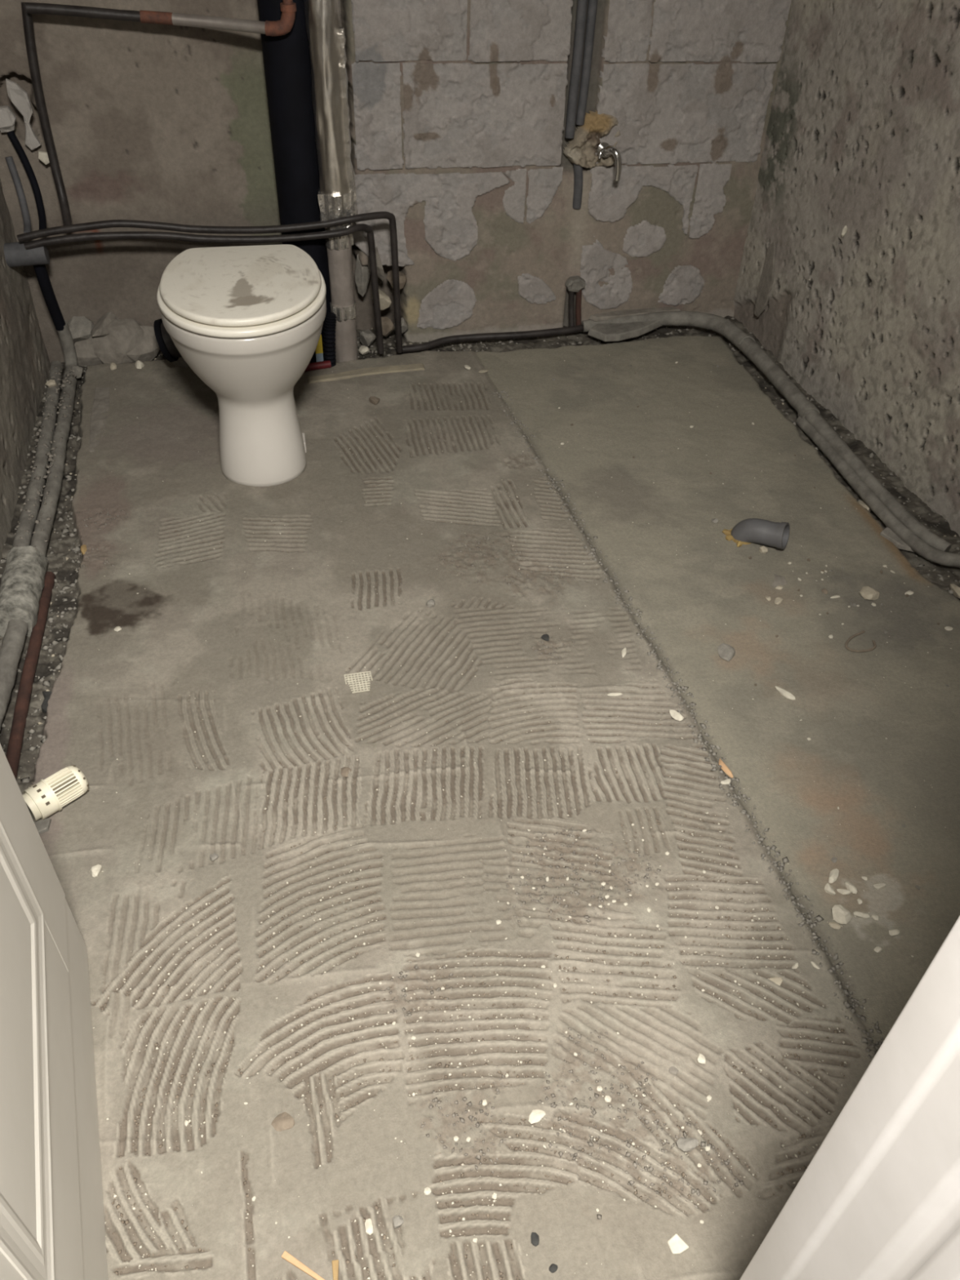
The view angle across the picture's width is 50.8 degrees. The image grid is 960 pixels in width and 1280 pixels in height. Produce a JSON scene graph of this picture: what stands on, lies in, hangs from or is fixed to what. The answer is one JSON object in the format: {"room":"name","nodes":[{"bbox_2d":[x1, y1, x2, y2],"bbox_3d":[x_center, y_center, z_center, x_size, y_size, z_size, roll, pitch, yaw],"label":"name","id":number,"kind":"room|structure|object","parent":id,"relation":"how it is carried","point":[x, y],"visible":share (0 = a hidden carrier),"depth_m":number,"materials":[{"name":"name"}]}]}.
{"room":"bathroom under renovation","nodes":[
{"label":"bathroom under renovation","id":0,"kind":"room"},
{"bbox_2d":[0,178,50,564],"bbox_3d":[-0.914,-0.793,1.078,0.014,2.460,2.752,-6,42,-9],"label":"wall","id":1,"kind":"structure","parent":0,"point":[24,362],"depth_m":2.45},
{"bbox_2d":[4,155,31,233],"bbox_3d":[-1.124,-1.084,2.471,0.023,0.155,0.121,-14,44,-17],"label":"pipe","id":2,"kind":"object","parent":1,"relation":"attached to","point":[24,206],"visible":0.96,"depth_m":2.48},
{"bbox_2d":[4,240,49,267],"bbox_3d":[-1.127,-0.951,2.494,0.114,0.059,0.056,-8,43,-11],"label":"pipe stub","id":3,"kind":"object","parent":1,"relation":"attached to","point":[16,255],"visible":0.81,"depth_m":2.48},
{"bbox_2d":[0,0,791,362],"bbox_3d":[-0.200,-1.790,2.222,2.201,2.460,0.126,-8,43,-11],"label":"wall","id":4,"kind":"structure","parent":0,"point":[458,108],"depth_m":2.64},
{"bbox_2d":[0,105,16,132],"bbox_3d":[-1.123,-1.234,2.401,0.043,0.055,0.028,-8,43,-11],"label":"scrap","id":5,"kind":"object","parent":4,"relation":"attached to","point":[7,117],"visible":1,"depth_m":2.40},
{"bbox_2d":[5,78,41,150],"bbox_3d":[-1.082,-1.244,2.399,0.046,0.155,0.017,-8,43,-11],"label":"scrap","id":6,"kind":"object","parent":4,"relation":"attached to","point":[20,98],"visible":1,"depth_m":2.38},
{"bbox_2d":[6,130,46,229],"bbox_3d":[-1.088,-1.110,2.454,0.038,0.204,0.136,-20,46,-23],"label":"pipe","id":7,"kind":"object","parent":4,"relation":"attached to","point":[39,202],"visible":0.97,"depth_m":2.47,"materials":[{"name":"black plastic"}]},
{"bbox_2d":[38,151,49,164],"bbox_3d":[-1.059,-1.170,2.457,0.026,0.031,0.009,-8,43,-11],"label":"scrap","id":8,"kind":"object","parent":4,"relation":"attached to","point":[42,156],"visible":0.97,"depth_m":2.45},
{"bbox_2d":[21,1,71,233],"bbox_3d":[-1.012,-1.208,2.365,0.041,0.469,0.115,-8,43,-11],"label":"riser pipe","id":9,"kind":"object","parent":4,"relation":"attached to","point":[28,23],"visible":0.91,"depth_m":2.38,"materials":[{"name":"paint"}]},
{"bbox_2d":[25,0,296,36],"bbox_3d":[-0.688,-1.931,1.790,0.591,1.499,0.061,-1,42,-3],"label":"pipe","id":10,"kind":"object","parent":4,"relation":"attached to","point":[282,27],"visible":1,"depth_m":2.27,"materials":[{"name":"metal"}]},
{"bbox_2d":[355,253,370,297],"bbox_3d":[-0.328,-1.029,2.845,0.031,0.131,0.039,31,50,29],"label":"rubble stone","id":11,"kind":"object","parent":4,"relation":"attached to","point":[362,273],"visible":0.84,"depth_m":2.84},
{"bbox_2d":[367,246,385,280],"bbox_3d":[-0.287,-1.046,2.804,0.048,0.098,0.067,-8,43,-11],"label":"rubble stone","id":12,"kind":"object","parent":4,"relation":"attached to","point":[380,273],"visible":0.6,"depth_m":2.79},
{"bbox_2d":[386,270,407,289],"bbox_3d":[-0.235,-1.016,2.855,0.057,0.050,0.046,7,42,6],"label":"rubble stone","id":13,"kind":"object","parent":4,"relation":"attached to","point":[402,279],"visible":0.62,"depth_m":2.84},
{"bbox_2d":[564,275,585,292],"bbox_3d":[0.280,-1.041,2.967,0.060,0.044,0.027,-8,43,-11],"label":"clamp","id":14,"kind":"object","parent":4,"relation":"attached to","point":[574,283],"visible":1,"depth_m":2.96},
{"bbox_2d":[564,0,587,138],"bbox_3d":[0.247,-1.507,2.546,0.033,0.451,0.028,-8,43,-11],"label":"conduit","id":15,"kind":"object","parent":4,"relation":"attached to","point":[581,11],"visible":1,"depth_m":2.58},
{"bbox_2d":[572,163,582,208],"bbox_3d":[0.268,-1.255,2.785,0.034,0.128,0.029,-8,43,-11],"label":"conduit","id":16,"kind":"object","parent":4,"relation":"attached to","point":[578,170],"visible":0.98,"depth_m":2.78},
{"bbox_2d":[575,288,582,325],"bbox_3d":[0.295,-0.986,3.014,0.017,0.125,0.034,-19,46,-22],"label":"conduit","id":17,"kind":"object","parent":4,"relation":"attached to","point":[578,298],"visible":0.86,"depth_m":3.01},
{"bbox_2d":[575,0,597,124],"bbox_3d":[0.274,-1.525,2.545,0.031,0.421,0.025,-8,43,-11],"label":"conduit","id":18,"kind":"object","parent":4,"relation":"attached to","point":[592,4],"visible":1,"depth_m":2.58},
{"bbox_2d":[562,110,620,168],"bbox_3d":[0.314,-1.340,2.719,0.174,0.143,0.054,-8,43,-11],"label":"foam","id":19,"kind":"object","parent":4,"relation":"attached to","point":[580,150],"visible":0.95,"depth_m":2.71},
{"bbox_2d":[595,141,622,181],"bbox_3d":[0.343,-1.290,2.723,0.058,0.082,0.087,-8,43,-11],"label":"tap","id":20,"kind":"object","parent":4,"relation":"attached to","point":[603,149],"visible":1,"depth_m":2.70,"materials":[{"name":"silver metal"}]},
{"bbox_2d":[599,145,609,157],"bbox_3d":[0.334,-1.319,2.725,0.025,0.025,0.042,-8,43,-11],"label":"tap","id":21,"kind":"object","parent":20,"relation":"on","point":[603,149],"depth_m":2.70,"materials":[{"name":"silver metal"}]},
{"bbox_2d":[0,315,959,1279],"bbox_3d":[0.219,0.254,1.718,2.320,0.034,3.850,-8,43,-11],"label":"floor","id":22,"kind":"structure","parent":0,"point":[161,655],"depth_m":1.69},
{"bbox_2d":[0,618,28,730],"bbox_3d":[-0.843,0.177,1.735,0.048,0.041,0.662,-6,42,-9],"label":"pipe","id":23,"kind":"object","parent":22,"relation":"on","point":[15,636],"visible":0.97,"depth_m":1.88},
{"bbox_2d":[0,546,48,636],"bbox_3d":[-0.925,-0.096,2.034,0.092,0.088,0.212,-8,43,-11],"label":"pipe","id":24,"kind":"object","parent":22,"relation":"on","point":[23,576],"visible":0.94,"depth_m":2.00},
{"bbox_2d":[5,571,55,780],"bbox_3d":[-0.842,0.070,1.887,0.026,0.024,0.621,-6,42,-9],"label":"pipe","id":25,"kind":"object","parent":22,"relation":"on","point":[21,707],"visible":0.84,"depth_m":1.87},
{"bbox_2d":[12,360,63,547],"bbox_3d":[-1.052,-0.451,2.431,0.043,0.037,0.901,-7,43,-10],"label":"pipe","id":26,"kind":"object","parent":22,"relation":"on","point":[41,460],"visible":0.78,"depth_m":2.37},
{"bbox_2d":[13,366,76,547],"bbox_3d":[-1.036,-0.463,2.425,0.077,0.020,0.841,-7,43,-10],"label":"debris","id":27,"kind":"object","parent":26,"relation":"on","point":[49,454],"visible":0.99,"depth_m":2.41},
{"bbox_2d":[45,379,57,387],"bbox_3d":[-1.119,-0.667,2.643,0.027,0.029,0.033,-8,43,-11],"label":"rubble stone","id":28,"kind":"object","parent":26,"relation":"on","point":[51,383],"visible":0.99,"depth_m":2.63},
{"bbox_2d":[33,817,51,834],"bbox_3d":[-0.703,0.299,1.611,0.039,0.008,0.030,-12,44,-15],"label":"scrap","id":29,"kind":"object","parent":22,"relation":"on","point":[42,826],"depth_m":1.61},
{"bbox_2d":[40,691,51,713],"bbox_3d":[-0.774,0.112,1.835,0.044,0.015,0.064,-8,43,-11],"label":"scrap","id":30,"kind":"object","parent":22,"relation":"on","point":[46,695],"visible":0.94,"depth_m":1.83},
{"bbox_2d":[30,374,76,556],"bbox_3d":[-1.009,-0.427,2.410,0.042,0.039,0.821,-7,43,-10],"label":"pipe","id":31,"kind":"object","parent":22,"relation":"on","point":[38,541],"visible":0.78,"depth_m":2.35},
{"bbox_2d":[22,764,88,821],"bbox_3d":[-0.686,0.246,1.637,0.059,0.059,0.098,33,50,30],"label":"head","id":32,"kind":"object","parent":22,"relation":"on","point":[43,798],"visible":0.98,"depth_m":1.62},
{"bbox_2d":[69,364,83,378],"bbox_3d":[-1.083,-0.724,2.720,0.048,0.031,0.030,23,46,22],"label":"rubble stone","id":33,"kind":"object","parent":22,"relation":"on","point":[78,371],"visible":0.99,"depth_m":2.71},
{"bbox_2d":[74,337,103,366],"bbox_3d":[-1.074,-0.815,2.814,0.152,0.122,0.093,-8,43,-11],"label":"rubble stone","id":34,"kind":"object","parent":22,"relation":"on","point":[86,356],"visible":0.43,"depth_m":2.78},
{"bbox_2d":[67,315,94,343],"bbox_3d":[-1.089,-0.844,2.772,0.079,0.092,0.098,-8,43,-11],"label":"rubble stone","id":35,"kind":"object","parent":34,"relation":"on","point":[80,327],"visible":0.65,"depth_m":2.75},
{"bbox_2d":[88,864,102,877],"bbox_3d":[-0.587,0.354,1.550,0.019,0.015,0.015,-30,51,-31],"label":"lump","id":36,"kind":"object","parent":22,"relation":"on","point":[95,870],"visible":1,"depth_m":1.55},
{"bbox_2d":[90,318,143,364],"bbox_3d":[-0.990,-0.820,2.810,0.155,0.145,0.089,-8,43,-11],"label":"rubble stone","id":37,"kind":"object","parent":22,"relation":"on","point":[126,335],"visible":0.75,"depth_m":2.77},
{"bbox_2d":[90,311,118,337],"bbox_3d":[-1.026,-0.862,2.785,0.062,0.082,0.137,8,42,7],"label":"rubble stone","id":38,"kind":"object","parent":37,"relation":"on","point":[101,328],"visible":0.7,"depth_m":2.75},
{"bbox_2d":[134,360,144,368],"bbox_3d":[-0.938,-0.755,2.782,0.023,0.029,0.026,13,43,12],"label":"rubble stone","id":39,"kind":"object","parent":22,"relation":"on","point":[139,364],"visible":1,"depth_m":2.77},
{"bbox_2d":[173,357,189,367],"bbox_3d":[-0.821,-0.764,2.798,0.054,0.022,0.038,2,42,0],"label":"rubble stone","id":40,"kind":"object","parent":22,"relation":"on","point":[180,362],"visible":0.62,"depth_m":2.79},
{"bbox_2d":[23,223,384,354],"bbox_3d":[-0.686,-0.883,2.647,0.872,0.377,0.063,-8,43,-11],"label":"pipe","id":41,"kind":"object","parent":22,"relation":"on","point":[359,227],"visible":1,"depth_m":2.55,"materials":[{"name":"paint"}]},
{"bbox_2d":[17,211,403,353],"bbox_3d":[-0.665,-0.895,2.643,0.936,0.412,0.067,-8,43,-11],"label":"pipe","id":42,"kind":"object","parent":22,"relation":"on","point":[35,234],"visible":1,"depth_m":2.54,"materials":[{"name":"paint"}]},
{"bbox_2d":[153,244,326,486],"bbox_3d":[-0.574,-0.716,2.441,0.369,0.436,0.723,-13,44,-16],"label":"toilet","id":43,"kind":"object","parent":22,"relation":"on","point":[247,321],"visible":1,"depth_m":2.19,"materials":[{"name":"white ceramic"}]},
{"bbox_2d":[153,318,181,362],"bbox_3d":[-0.690,-0.780,2.615,0.293,0.187,0.291,-8,43,-11],"label":"outlet","id":44,"kind":"object","parent":43,"relation":"attached to","point":[165,342],"depth_m":2.64,"materials":[{"name":"paint"}]},
{"bbox_2d":[271,1111,294,1131],"bbox_3d":[-0.250,0.612,1.280,0.026,0.006,0.026,31,49,29],"label":"lump","id":45,"kind":"object","parent":22,"relation":"on","point":[283,1121],"visible":1,"depth_m":1.28,"materials":[{"name":"brown stone"}]},
{"bbox_2d":[257,0,331,363],"bbox_3d":[-0.442,-1.708,2.106,0.121,2.400,0.121,-8,43,-11],"label":"pipe","id":46,"kind":"object","parent":22,"relation":"on","point":[286,57],"visible":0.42,"depth_m":2.45,"materials":[{"name":"black plastic"}]},
{"bbox_2d":[281,1250,324,1279],"bbox_3d":[-0.201,0.721,1.160,0.062,0.004,0.008,21,45,20],"label":"wood splinter","id":47,"kind":"object","parent":22,"relation":"on","point":[286,1255],"visible":1,"depth_m":1.16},
{"bbox_2d":[303,360,331,372],"bbox_3d":[-0.468,-0.751,2.788,0.115,0.021,0.023,-15,44,-18],"label":"tube","id":48,"kind":"object","parent":22,"relation":"on","point":[324,364],"visible":0.59,"depth_m":2.79,"materials":[{"name":"plastic"}]},
{"bbox_2d":[315,333,323,362],"bbox_3d":[-0.446,-0.802,2.801,0.025,0.085,0.021,-16,45,-19],"label":"label card","id":49,"kind":"object","parent":22,"relation":"on","point":[319,353],"visible":0.68,"depth_m":2.80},
{"bbox_2d":[322,311,336,367],"bbox_3d":[-0.411,-0.817,2.776,0.045,0.163,0.039,-8,43,-11],"label":"corrugated hose","id":50,"kind":"object","parent":22,"relation":"on","point":[329,323],"visible":0.93,"depth_m":2.76,"materials":[{"name":"black plastic"}]},
{"bbox_2d":[303,0,358,362],"bbox_3d":[-0.342,-1.675,2.080,0.096,2.380,0.105,-1,42,-3],"label":"pipe","id":51,"kind":"object","parent":22,"relation":"on","point":[336,196],"visible":0.9,"depth_m":2.48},
{"bbox_2d":[331,1259,338,1279],"bbox_3d":[-0.165,0.725,1.156,0.008,0.004,0.029,-4,42,-6],"label":"wood splinter","id":52,"kind":"object","parent":22,"relation":"on","point":[335,1263],"visible":1,"depth_m":1.16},
{"bbox_2d":[340,766,351,777],"bbox_3d":[-0.227,0.224,1.717,0.019,0.009,0.023,-8,43,-11],"label":"pebble","id":53,"kind":"object","parent":22,"relation":"on","point":[344,771],"visible":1,"depth_m":1.71,"materials":[{"name":"brown stone"}]},
{"bbox_2d":[343,671,372,693],"bbox_3d":[-0.224,0.079,1.878,0.050,0.002,0.050,-8,43,-11],"label":"scrap","id":54,"kind":"object","parent":22,"relation":"on","point":[353,690],"visible":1,"depth_m":1.88,"materials":[{"name":"beige"}]},
{"bbox_2d":[359,346,369,354],"bbox_3d":[-0.332,-0.825,2.888,0.029,0.023,0.030,27,47,25],"label":"rubble stone","id":55,"kind":"object","parent":22,"relation":"on","point":[363,349],"visible":1,"depth_m":2.88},
{"bbox_2d":[307,363,425,383],"bbox_3d":[-0.312,-0.737,2.789,0.332,0.009,0.042,-10,43,-13],"label":"batten","id":56,"kind":"object","parent":22,"relation":"on","point":[409,367],"visible":1,"depth_m":2.78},
{"bbox_2d":[359,328,376,346],"bbox_3d":[-0.323,-0.872,2.927,0.048,0.051,0.064,-8,43,-11],"label":"rubble stone","id":57,"kind":"object","parent":22,"relation":"on","point":[367,337],"visible":0.97,"depth_m":2.91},
{"bbox_2d":[364,1218,373,1235],"bbox_3d":[-0.131,0.695,1.199,0.014,0.008,0.018,0,42,-2],"label":"pebble","id":58,"kind":"object","parent":22,"relation":"on","point":[368,1224],"visible":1,"depth_m":1.20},
{"bbox_2d":[368,395,379,404],"bbox_3d":[-0.278,-0.633,2.667,0.032,0.024,0.025,29,49,27],"label":"angular stone","id":59,"kind":"object","parent":22,"relation":"on","point":[374,400],"visible":1,"depth_m":2.66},
{"bbox_2d":[381,316,394,337],"bbox_3d":[-0.274,-0.907,2.930,0.046,0.060,0.063,-8,43,-11],"label":"rubble stone","id":60,"kind":"object","parent":22,"relation":"on","point":[388,326],"visible":0.75,"depth_m":2.91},
{"bbox_2d":[371,288,391,310],"bbox_3d":[-0.281,-0.971,2.889,0.052,0.059,0.054,-8,43,-11],"label":"rubble stone","id":61,"kind":"object","parent":60,"relation":"on","point":[385,302],"visible":0.62,"depth_m":2.87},
{"bbox_2d":[392,1215,404,1228],"bbox_3d":[-0.097,0.690,1.201,0.013,0.010,0.013,-8,43,-11],"label":"pebble","id":62,"kind":"object","parent":22,"relation":"on","point":[397,1220],"visible":1,"depth_m":1.20,"materials":[{"name":"grey stone"}]},
{"bbox_2d":[393,317,408,333],"bbox_3d":[-0.230,-0.908,2.934,0.044,0.045,0.038,-8,43,-11],"label":"rubble stone","id":63,"kind":"object","parent":22,"relation":"on","point":[404,326],"visible":0.57,"depth_m":2.93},
{"bbox_2d":[74,452,743,1219],"bbox_3d":[-0.170,0.179,1.784,1.076,0.031,1.703,-9,43,-12],"label":"crumbs","id":64,"kind":"object","parent":22,"relation":"on","point":[593,1112],"visible":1,"depth_m":1.34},
{"bbox_2d":[93,384,853,1279],"bbox_3d":[-0.167,0.049,1.922,1.050,0.013,2.195,-8,43,-11],"label":"dirt","id":65,"kind":"object","parent":22,"relation":"on","point":[212,1064],"visible":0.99,"depth_m":1.38,"materials":[{"name":"brown stone"}]},
{"bbox_2d":[102,384,846,1279],"bbox_3d":[-0.168,0.054,1.916,1.013,0.012,2.167,-8,43,-11],"label":"groove grit","id":66,"kind":"object","parent":22,"relation":"on","point":[413,1094],"visible":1,"depth_m":1.39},
{"bbox_2d":[0,317,959,790],"bbox_3d":[-0.009,-0.397,2.447,2.337,0.026,1.864,-8,43,-11],"label":"rubble","id":67,"kind":"object","parent":22,"relation":"on","point":[77,548],"visible":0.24,"depth_m":2.23,"materials":[{"name":"grey stone"}]},
{"bbox_2d":[56,320,77,377],"bbox_3d":[-1.109,-0.777,2.717,0.036,0.141,0.087,-8,43,-11],"label":"downpipe","id":68,"kind":"object","parent":67,"relation":"on","point":[65,335],"visible":0.8,"depth_m":2.72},
{"bbox_2d":[32,264,65,330],"bbox_3d":[-1.111,-0.896,2.605,0.030,0.216,0.069,0,42,-2],"label":"downpipe","id":69,"kind":"object","parent":68,"relation":"on","point":[41,271],"visible":0.83,"depth_m":2.60,"materials":[{"name":"black plastic"}]},
{"bbox_2d":[126,325,159,362],"bbox_3d":[-0.936,-0.817,2.821,0.064,0.111,0.120,27,48,25],"label":"rubble stone","id":70,"kind":"object","parent":67,"relation":"on","point":[148,348],"visible":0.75,"depth_m":2.81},
{"bbox_2d":[17,328,955,788],"bbox_3d":[-0.008,-0.394,2.446,2.332,0.019,1.858,-8,43,-11],"label":"chips","id":71,"kind":"object","parent":22,"relation":"on","point":[154,358],"visible":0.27,"depth_m":2.25,"materials":[{"name":"beige stone"}]},
{"bbox_2d":[400,324,583,353],"bbox_3d":[0.039,-0.884,2.956,0.566,0.025,0.042,-10,43,-13],"label":"pipe","id":72,"kind":"object","parent":22,"relation":"on","point":[568,330],"visible":1,"depth_m":2.95,"materials":[{"name":"plastic"}]},
{"bbox_2d":[93,360,957,1278],"bbox_3d":[0.135,-0.032,2.022,1.751,0.013,2.297,-8,43,-11],"label":"debris","id":73,"kind":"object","parent":22,"relation":"on","point":[498,901],"depth_m":1.62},
{"bbox_2d":[530,1231,539,1246],"bbox_3d":[0.065,0.705,1.191,0.010,0.005,0.016,-1,42,-3],"label":"crumb","id":74,"kind":"object","parent":22,"relation":"on","point":[535,1239],"visible":1,"depth_m":1.19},
{"bbox_2d":[528,1109,545,1124],"bbox_3d":[0.073,0.610,1.298,0.025,0.004,0.017,-8,43,-11],"label":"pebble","id":75,"kind":"object","parent":22,"relation":"on","point":[535,1115],"visible":1,"depth_m":1.30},
{"bbox_2d":[548,1263,557,1273],"bbox_3d":[0.085,0.725,1.169,0.011,0.006,0.009,-8,43,-11],"label":"crumb","id":76,"kind":"object","parent":22,"relation":"on","point":[553,1268],"visible":1,"depth_m":1.17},
{"bbox_2d":[568,291,574,326],"bbox_3d":[0.274,-0.985,3.012,0.018,0.125,0.034,-26,49,-27],"label":"conduit","id":77,"kind":"object","parent":22,"relation":"on","point":[571,294],"visible":0.91,"depth_m":3.01,"materials":[{"name":"paint"}]},
{"bbox_2d":[669,1066,678,1075],"bbox_3d":[0.257,0.572,1.344,0.012,0.005,0.010,20,45,19],"label":"chip","id":78,"kind":"object","parent":22,"relation":"on","point":[673,1070],"visible":1,"depth_m":1.34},
{"bbox_2d":[669,709,684,720],"bbox_3d":[0.355,0.136,1.833,0.020,0.008,0.032,-8,43,-11],"label":"chip","id":79,"kind":"object","parent":22,"relation":"on","point":[676,715],"visible":1,"depth_m":1.83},
{"bbox_2d":[666,1233,688,1254],"bbox_3d":[0.231,0.711,1.188,0.021,0.005,0.020,-25,48,-27],"label":"shard","id":80,"kind":"object","parent":22,"relation":"on","point":[677,1246],"visible":1,"depth_m":1.19},
{"bbox_2d":[676,1137,698,1151],"bbox_3d":[0.262,0.633,1.275,0.028,0.008,0.019,-8,43,-11],"label":"lump","id":81,"kind":"object","parent":22,"relation":"on","point":[686,1144],"visible":1,"depth_m":1.27,"materials":[{"name":"grey stone"}]},
{"bbox_2d":[493,391,883,1062],"bbox_3d":[0.309,-0.040,2.036,0.063,0.020,1.961,-9,43,-12],"label":"floor seam","id":82,"kind":"object","parent":22,"relation":"on","point":[820,918],"visible":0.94,"depth_m":1.70,"materials":[{"name":"concrete"}]},
{"bbox_2d":[697,1053,706,1063],"bbox_3d":[0.297,0.562,1.357,0.013,0.008,0.013,16,44,15],"label":"chip","id":83,"kind":"object","parent":22,"relation":"on","point":[701,1059],"visible":1,"depth_m":1.35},
{"bbox_2d":[718,758,733,777],"bbox_3d":[0.425,0.223,1.752,0.011,0.008,0.048,-16,45,-19],"label":"wood sliver","id":84,"kind":"object","parent":22,"relation":"on","point":[724,767],"visible":1,"depth_m":1.75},
{"bbox_2d":[717,643,735,661],"bbox_3d":[0.477,0.024,1.967,0.035,0.016,0.042,24,46,23],"label":"lump","id":85,"kind":"object","parent":22,"relation":"on","point":[726,651],"visible":1,"depth_m":1.96,"materials":[{"name":"grey stone"}]},
{"bbox_2d":[721,518,790,549],"bbox_3d":[0.606,-0.237,2.232,0.145,0.080,0.080,22,45,21],"label":"drain elbow","id":86,"kind":"object","parent":22,"relation":"on","point":[747,531],"visible":0.99,"depth_m":2.22,"materials":[{"name":"grey plastic"}]},
{"bbox_2d":[581,311,951,552],"bbox_3d":[0.809,-0.635,2.689,0.379,0.059,1.316,-22,47,-25],"label":"pipe","id":87,"kind":"object","parent":22,"relation":"on","point":[720,325],"visible":0.86,"depth_m":2.73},
{"bbox_2d":[587,320,662,342],"bbox_3d":[0.441,-0.920,2.996,0.245,0.027,0.098,-14,44,-17],"label":"slab","id":88,"kind":"object","parent":87,"relation":"on","point":[606,332],"visible":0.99,"depth_m":2.97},
{"bbox_2d":[588,306,680,321],"bbox_3d":[0.465,-0.980,3.034,0.294,0.013,0.038,-10,43,-13],"label":"slab","id":89,"kind":"object","parent":87,"relation":"on","point":[620,313],"visible":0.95,"depth_m":3.02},
{"bbox_2d":[797,403,820,417],"bbox_3d":[0.859,-0.591,2.643,0.050,0.048,0.029,-8,43,-11],"label":"joint","id":90,"kind":"object","parent":87,"relation":"attached to","point":[804,409],"visible":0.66,"depth_m":2.63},
{"bbox_2d":[768,976,782,985],"bbox_3d":[0.425,0.490,1.451,0.022,0.008,0.014,-8,43,-11],"label":"chip","id":91,"kind":"object","parent":22,"relation":"on","point":[778,980],"visible":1,"depth_m":1.45,"materials":[{"name":"beige stone"}]},
{"bbox_2d":[771,573,786,586],"bbox_3d":[0.619,-0.127,2.151,0.069,0.004,0.051,9,42,8],"label":"mortar splash","id":92,"kind":"object","parent":22,"relation":"on","point":[779,580],"visible":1,"depth_m":2.15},
{"bbox_2d":[775,685,795,699],"bbox_3d":[0.570,0.100,1.888,0.015,0.008,0.045,-30,51,-31],"label":"chip","id":93,"kind":"object","parent":22,"relation":"on","point":[788,695],"visible":1,"depth_m":1.88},
{"bbox_2d":[824,883,835,894],"bbox_3d":[0.543,0.386,1.565,0.019,0.010,0.016,33,50,30],"label":"chip","id":94,"kind":"object","parent":22,"relation":"on","point":[828,888],"visible":1,"depth_m":1.56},
{"bbox_2d":[828,868,839,883],"bbox_3d":[0.554,0.370,1.584,0.013,0.009,0.029,18,44,18],"label":"chip","id":95,"kind":"object","parent":22,"relation":"on","point":[833,874],"visible":1,"depth_m":1.58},
{"bbox_2d":[831,904,852,924],"bbox_3d":[0.545,0.414,1.528,0.024,0.022,0.030,-28,50,-29],"label":"chip","id":96,"kind":"object","parent":22,"relation":"on","point":[841,914],"visible":1,"depth_m":1.52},
{"bbox_2d":[836,888,851,894],"bbox_3d":[0.562,0.390,1.564,0.021,0.008,0.009,9,42,7],"label":"chip","id":97,"kind":"object","parent":22,"relation":"on","point":[843,891],"visible":1,"depth_m":1.56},
{"bbox_2d":[844,881,857,893],"bbox_3d":[0.575,0.384,1.569,0.010,0.010,0.025,-20,46,-22],"label":"chip","id":98,"kind":"object","parent":22,"relation":"on","point":[850,886],"visible":1,"depth_m":1.56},
{"bbox_2d":[844,630,876,652],"bbox_3d":[0.752,0.007,2.001,0.070,0.006,0.051,-21,47,-24],"label":"wire","id":99,"kind":"object","parent":22,"relation":"on","point":[850,638],"visible":1,"depth_m":1.99,"materials":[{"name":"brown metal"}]},
{"bbox_2d":[853,911,870,919],"bbox_3d":[0.578,0.417,1.533,0.025,0.008,0.009,4,42,2],"label":"chip","id":100,"kind":"object","parent":22,"relation":"on","point":[860,914],"visible":1,"depth_m":1.53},
{"bbox_2d":[859,586,879,599],"bbox_3d":[0.812,-0.095,2.114,0.039,0.020,0.034,29,49,27],"label":"pebble","id":101,"kind":"object","parent":22,"relation":"on","point":[867,593],"visible":1,"depth_m":2.11,"materials":[{"name":"beige stone"}]},
{"bbox_2d":[795,416,959,567],"bbox_3d":[0.928,-0.356,2.403,0.133,0.038,0.686,-15,44,-18],"label":"pipe","id":102,"kind":"object","parent":22,"relation":"on","point":[920,547],"visible":0.97,"depth_m":2.33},
{"bbox_2d":[888,928,899,935],"bbox_3d":[0.619,0.437,1.513,0.018,0.006,0.011,-8,43,-11],"label":"chip","id":103,"kind":"object","parent":22,"relation":"on","point":[895,931],"visible":1,"depth_m":1.51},
{"bbox_2d":[880,527,915,552],"bbox_3d":[0.937,-0.223,2.266,0.037,0.014,0.091,-27,49,-29],"label":"debris fragment","id":104,"kind":"object","parent":22,"relation":"on","point":[886,533],"visible":0.82,"depth_m":2.26,"materials":[{"name":"concrete"}]},
{"bbox_2d":[950,583,959,598],"bbox_3d":[1.017,-0.102,2.143,0.033,0.024,0.047,-8,43,-11],"label":"flat stone","id":105,"kind":"object","parent":22,"relation":"on","point":[956,589],"visible":1,"depth_m":2.14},
{"bbox_2d":[733,0,959,536],"bbox_3d":[1.151,-1.070,1.467,0.025,2.460,2.732,-9,43,-12],"label":"wall","id":106,"kind":"structure","parent":0,"point":[863,134],"depth_m":2.44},
{"bbox_2d":[754,241,775,316],"bbox_3d":[0.830,-1.040,2.923,0.011,0.220,0.060,-12,44,-15],"label":"flake","id":107,"kind":"object","parent":106,"relation":"attached to","point":[766,278],"visible":1,"depth_m":2.92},
{"bbox_3d":[0.420,-0.092,0.314,2.280,2.420,0.112,-8,43,-11],"label":"wall","id":108,"kind":"structure","parent":0,"visible":0},
{"bbox_2d":[0,743,108,1279],"bbox_3d":[-0.451,-0.084,0.569,0.042,1.976,0.645,-12,44,-15],"label":"door","id":109,"kind":"structure","parent":108,"relation":"in","point":[52,1227],"depth_m":1.07,"materials":[{"name":"white paint"}]},
{"bbox_2d":[739,915,959,1279],"bbox_3d":[0.333,0.061,0.410,0.092,2.040,0.137,-8,43,-11],"label":"trim","id":110,"kind":"structure","parent":108,"relation":"attached to","point":[878,1198],"depth_m":0.68,"materials":[{"name":"paint"}]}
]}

